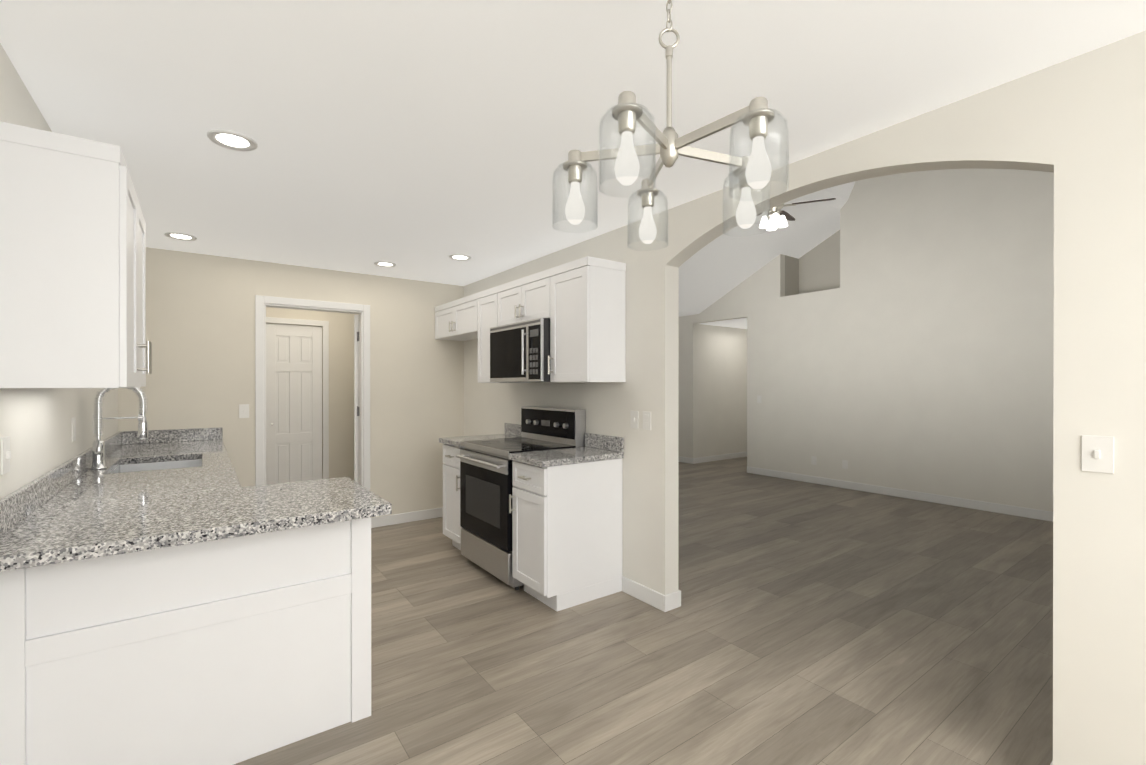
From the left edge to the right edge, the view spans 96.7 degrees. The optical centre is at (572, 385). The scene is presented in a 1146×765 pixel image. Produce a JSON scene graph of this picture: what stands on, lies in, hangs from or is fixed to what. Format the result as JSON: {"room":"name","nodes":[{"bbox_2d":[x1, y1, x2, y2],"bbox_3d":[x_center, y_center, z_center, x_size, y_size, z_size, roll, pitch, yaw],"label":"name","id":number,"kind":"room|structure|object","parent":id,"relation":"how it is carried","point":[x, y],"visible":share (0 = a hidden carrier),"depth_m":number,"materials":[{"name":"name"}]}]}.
{"room":"kitchen","nodes":[
{"label":"kitchen","id":0,"kind":"room"},
{"bbox_2d":[0,43,117,498],"bbox_3d":[-1.425,0.158,0.996,0.120,2.455,7.230,0,0,-36],"label":"wall","id":1,"kind":"structure","parent":0,"point":[35,425],"depth_m":1.93,"materials":[{"name":"paint"}]},
{"bbox_2d":[1,436,10,474],"bbox_3d":[-1.799,0.219,1.620,0.013,0.115,0.072,0,0,-36],"label":"switch plate","id":2,"kind":"object","parent":1,"relation":"attached to","point":[5,441],"depth_m":1.61,"materials":[{"name":"white plastic"}]},
{"bbox_2d":[71,417,75,441],"bbox_3d":[-2.440,0.213,2.490,0.007,0.115,0.072,0,0,-36],"label":"switch plate","id":3,"kind":"object","parent":1,"relation":"attached to","point":[73,420],"depth_m":2.47,"materials":[{"name":"white plastic"}]},
{"bbox_2d":[0,121,151,387],"bbox_3d":[-1.843,-0.401,1.959,0.338,0.815,0.768,0,0,-36],"label":"upper cabinet","id":4,"kind":"object","parent":1,"relation":"attached to","point":[72,268],"visible":1,"depth_m":1.65,"materials":[{"name":"white wood"}]},
{"bbox_2d":[93,415,95,433],"bbox_3d":[-2.801,0.222,2.983,0.007,0.115,0.072,0,0,-36],"label":"switch plate","id":5,"kind":"object","parent":1,"relation":"attached to","point":[93,415],"depth_m":2.95,"materials":[{"name":"white plastic"}]},
{"bbox_2d":[118,247,463,517],"bbox_3d":[-2.346,0.151,4.727,2.800,2.455,0.120,0,0,-36],"label":"wall","id":6,"kind":"structure","parent":0,"point":[200,322],"depth_m":4.46,"materials":[{"name":"paint"}]},
{"bbox_2d":[239,404,248,417],"bbox_3d":[-2.789,0.214,4.320,0.072,0.115,0.013,0,0,-36],"label":"switch plate","id":7,"kind":"object","parent":6,"relation":"attached to","point":[243,408],"depth_m":4.32,"materials":[{"name":"white plastic"}]},
{"bbox_2d":[255,295,369,489],"bbox_3d":[-2.381,0.300,4.698,0.944,2.157,0.146,0,0,-36],"label":"door frame","id":8,"kind":"structure","parent":6,"relation":"attached to","point":[262,303],"depth_m":4.66,"materials":[{"name":"wood"}]},
{"bbox_2d":[354,315,357,482],"bbox_3d":[-2.276,0.335,5.346,0.035,2.067,0.780,0,0,-23],"label":"kitchen door","id":9,"kind":"structure","parent":6,"relation":"in","point":[355,399],"depth_m":4.99,"materials":[{"name":"white wood"}]},
{"bbox_2d":[371,507,442,527],"bbox_3d":[-1.575,1.327,5.212,0.960,0.100,0.013,0,0,-36],"label":"baseboard","id":10,"kind":"structure","parent":6,"relation":"attached to","point":[400,518],"depth_m":5.13,"materials":[{"name":"white wood"}]},
{"bbox_2d":[266,307,357,479],"bbox_3d":[-3.126,0.148,5.903,1.890,2.455,0.120,0,0,-36],"label":"wall","id":11,"kind":"structure","parent":0,"point":[341,394],"depth_m":6.04,"materials":[{"name":"paint"}]},
{"bbox_2d":[266,323,321,484],"bbox_3d":[-3.175,0.336,5.804,0.577,2.063,0.077,0,0,-36],"label":"hall door","id":12,"kind":"structure","parent":11,"relation":"in","point":[293,403],"depth_m":5.80,"materials":[{"name":"white wood"}]},
{"bbox_2d":[0,0,1145,328],"bbox_3d":[1.907,-1.134,4.305,9.410,0.115,8.640,0,0,-36],"label":"ceiling","id":13,"kind":"structure","parent":0,"point":[420,140],"depth_m":1.86,"materials":[{"name":"paint"}]},
{"bbox_2d":[164,232,196,240],"bbox_3d":[-2.810,-1.070,3.649,0.184,0.010,0.184,0,0,-36],"label":"recessed light","id":14,"kind":"object","parent":13,"relation":"in","point":[180,236],"visible":1,"depth_m":3.65,"materials":[{"name":"white plastic"}]},
{"bbox_2d":[207,129,257,150],"bbox_3d":[-1.482,-1.067,2.219,0.184,0.010,0.184,0,0,-36],"label":"recessed light","id":15,"kind":"object","parent":13,"relation":"in","point":[232,140],"visible":1,"depth_m":2.21,"materials":[{"name":"white plastic"}]},
{"bbox_2d":[374,261,395,266],"bbox_3d":[-1.655,-1.072,4.492,0.184,0.010,0.184,0,0,-36],"label":"recessed light","id":16,"kind":"object","parent":13,"relation":"in","point":[384,264],"visible":1,"depth_m":4.49,"materials":[{"name":"white plastic"}]},
{"bbox_2d":[449,254,470,260],"bbox_3d":[-0.942,-1.071,4.249,0.184,0.010,0.184,0,0,-36],"label":"recessed light","id":17,"kind":"object","parent":13,"relation":"in","point":[460,257],"visible":1,"depth_m":4.25,"materials":[{"name":"white plastic"}]},
{"bbox_2d":[552,0,788,250],"bbox_3d":[0.246,-0.736,1.216,0.558,0.668,0.546,0,0,-36],"label":"chandelier","id":18,"kind":"object","parent":13,"relation":"hanging from","point":[755,169],"visible":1,"depth_m":1.21,"materials":[{"name":"silver metal"}]},
{"bbox_2d":[234,457,1052,764],"bbox_3d":[1.518,1.428,4.893,9.750,0.100,10.200,0,0,-36],"label":"floor","id":19,"kind":"structure","parent":0,"point":[808,623],"depth_m":2.67,"materials":[{"name":"brown wood"}]},
{"bbox_2d":[0,517,370,764],"bbox_3d":[-1.412,0.937,1.999,1.076,0.892,0.450,0,0,-36],"label":"base cabinet","id":20,"kind":"object","parent":19,"relation":"on","point":[231,651],"visible":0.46,"depth_m":1.76,"materials":[{"name":"white wood"}]},
{"bbox_2d":[0,427,391,571],"bbox_3d":[-2.063,0.520,2.895,1.087,0.346,3.167,0,0,-36],"label":"countertop","id":21,"kind":"structure","parent":20,"relation":"on","point":[157,489],"depth_m":1.91,"materials":[{"name":"stone"}]},
{"bbox_2d":[90,387,148,469],"bbox_3d":[-2.469,0.208,2.772,0.241,0.475,0.119,0,0,-36],"label":"faucet","id":22,"kind":"object","parent":21,"relation":"on","point":[98,461],"visible":0.85,"depth_m":2.74,"materials":[{"name":"silver metal"}]},
{"bbox_2d":[443,444,464,549],"bbox_3d":[-0.757,0.931,4.357,0.667,0.895,0.416,0,0,-36],"label":"base cabinet","id":23,"kind":"object","parent":19,"relation":"on","point":[452,527],"visible":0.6,"depth_m":4.21,"materials":[{"name":"white wood"}]},
{"bbox_2d":[439,423,520,447],"bbox_3d":[-0.755,0.414,4.367,0.652,0.140,0.431,0,0,-36],"label":"countertop","id":24,"kind":"structure","parent":23,"relation":"on","point":[512,430],"depth_m":4.38,"materials":[{"name":"stone"}]},
{"bbox_2d":[456,406,585,589],"bbox_3d":[-0.420,0.777,3.857,0.704,1.205,0.776,0,0,-36],"label":"stove","id":25,"kind":"object","parent":19,"relation":"on","point":[486,485],"visible":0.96,"depth_m":3.72,"materials":[{"name":"silver metal"}]},
{"bbox_2d":[509,458,622,610],"bbox_3d":[-0.052,0.933,3.394,0.667,0.895,0.396,0,0,-36],"label":"base cabinet","id":26,"kind":"object","parent":19,"relation":"on","point":[567,536],"visible":0.98,"depth_m":3.23,"materials":[{"name":"white wood"}]},
{"bbox_2d":[509,433,623,467],"bbox_3d":[-0.041,0.416,3.391,0.652,0.140,0.411,0,0,-36],"label":"countertop","id":27,"kind":"structure","parent":26,"relation":"on","point":[598,447],"depth_m":3.36,"materials":[{"name":"stone"}]},
{"bbox_2d":[697,324,746,457],"bbox_3d":[2.848,0.118,9.568,1.680,2.500,0.120,0,0,-36],"label":"wall","id":28,"kind":"structure","parent":0,"point":[721,390],"depth_m":9.41,"materials":[{"name":"paint"}]},
{"bbox_2d":[691,451,746,462],"bbox_3d":[2.802,1.319,9.454,1.690,0.100,0.013,0,0,-36],"label":"baseboard","id":29,"kind":"structure","parent":28,"relation":"attached to","point":[740,454],"depth_m":9.37,"materials":[{"name":"white wood"}]},
{"bbox_2d":[679,181,855,316],"bbox_3d":[2.236,-3.072,5.409,5.410,3.657,10.040,0,0,-36],"label":"ceiling","id":30,"kind":"structure","parent":0,"point":[713,271],"depth_m":7.28,"materials":[{"name":"paint"}]},
{"bbox_2d":[756,198,835,230],"bbox_3d":[2.320,-2.133,5.970,1.237,0.557,1.213,0,0,-36],"label":"ceiling fan","id":31,"kind":"object","parent":30,"relation":"hanging from","point":[776,212],"visible":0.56,"depth_m":5.88,"materials":[{"name":"silver metal"}]},
{"bbox_2d":[464,30,1145,764],"bbox_3d":[0.066,-1.784,3.898,0.120,6.327,9.920,0,0,-36],"label":"wall","id":32,"kind":"structure","parent":0,"point":[1076,124],"depth_m":1.68,"materials":[{"name":"paint"}]},
{"bbox_2d":[435,294,474,340],"bbox_3d":[-1.014,-0.653,4.997,0.322,0.338,1.008,0,0,-36],"label":"upper cabinet","id":33,"kind":"object","parent":32,"relation":"attached to","point":[454,320],"depth_m":4.89,"materials":[{"name":"white wood"}]},
{"bbox_2d":[475,287,530,382],"bbox_3d":[-0.604,-0.423,4.437,0.322,0.795,0.373,0,0,-36],"label":"upper cabinet","id":34,"kind":"object","parent":32,"relation":"attached to","point":[484,300],"depth_m":4.39,"materials":[{"name":"white wood"}]},
{"bbox_2d":[495,270,546,326],"bbox_3d":[-0.263,-0.649,3.971,0.322,0.342,0.778,0,0,-36],"label":"upper cabinet","id":35,"kind":"object","parent":32,"relation":"attached to","point":[525,298],"depth_m":3.86,"materials":[{"name":"white wood"}]},
{"bbox_2d":[490,318,549,381],"bbox_3d":[-0.310,-0.253,3.936,0.441,0.441,0.774,0,0,-36],"label":"microwave","id":36,"kind":"object","parent":35,"relation":"attached to","point":[519,351],"visible":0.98,"depth_m":3.74,"materials":[{"name":"silver metal"}]},
{"bbox_2d":[547,256,625,382],"bbox_3d":[0.095,-0.421,3.482,0.322,0.795,0.428,0,0,-36],"label":"upper cabinet","id":37,"kind":"object","parent":32,"relation":"attached to","point":[580,303],"depth_m":3.34,"materials":[{"name":"white wood"}]},
{"bbox_2d":[630,411,637,428],"bbox_3d":[0.399,0.221,3.335,0.013,0.115,0.072,0,0,-36],"label":"switch plate","id":38,"kind":"object","parent":32,"relation":"attached to","point":[633,414],"depth_m":3.33,"materials":[{"name":"white plastic"}]},
{"bbox_2d":[622,576,670,611],"bbox_3d":[0.449,1.331,3.268,0.013,0.100,0.395,0,0,-36],"label":"baseboard","id":39,"kind":"structure","parent":32,"relation":"attached to","point":[658,600],"depth_m":3.23,"materials":[{"name":"white wood"}]},
{"bbox_2d":[643,411,650,429],"bbox_3d":[0.470,0.221,3.243,0.007,0.115,0.072,0,0,-36],"label":"switch plate","id":40,"kind":"object","parent":32,"relation":"attached to","point":[646,415],"depth_m":3.24,"materials":[{"name":"white plastic"}]},
{"bbox_2d":[671,589,680,607],"bbox_3d":[-1.032,1.326,5.519,0.013,0.100,5.778,0,0,-36],"label":"baseboard","id":41,"kind":"structure","parent":32,"relation":"attached to","point":[675,596],"depth_m":3.16,"materials":[{"name":"white wood"}]},
{"bbox_2d":[1081,435,1113,473],"bbox_3d":[1.659,0.216,1.612,0.013,0.115,0.072,0,0,-36],"label":"switch plate","id":42,"kind":"object","parent":32,"relation":"attached to","point":[1097,453],"depth_m":1.61,"materials":[{"name":"white plastic"}]},
{"bbox_2d":[678,169,1053,511],"bbox_3d":[4.053,-1.790,6.816,0.620,6.327,9.920,0,0,-36],"label":"wall","id":43,"kind":"structure","parent":0,"point":[900,330],"depth_m":6.18,"materials":[{"name":"paint"}]},
{"bbox_2d":[678,456,694,463],"bbox_3d":[1.525,1.318,9.740,0.013,0.100,1.983,0,0,-36],"label":"baseboard","id":44,"kind":"structure","parent":43,"relation":"attached to","point":[680,459],"depth_m":9.06,"materials":[{"name":"white wood"}]},
{"bbox_2d":[811,456,816,464],"bbox_3d":[3.399,1.053,7.185,0.007,0.115,0.072,0,0,-36],"label":"switch plate","id":45,"kind":"object","parent":43,"relation":"attached to","point":[813,459],"depth_m":7.19,"materials":[{"name":"white plastic"}]},
{"bbox_2d":[842,460,847,468],"bbox_3d":[3.653,1.054,6.839,0.007,0.115,0.072,0,0,-36],"label":"switch plate","id":46,"kind":"object","parent":43,"relation":"attached to","point":[844,462],"depth_m":6.83,"materials":[{"name":"white plastic"}]},
{"bbox_2d":[747,467,1052,521],"bbox_3d":[4.730,1.327,5.359,0.013,0.100,6.700,0,0,-36],"label":"baseboard","id":47,"kind":"structure","parent":43,"relation":"attached to","point":[954,501],"depth_m":6.15,"materials":[{"name":"white wood"}]}
]}

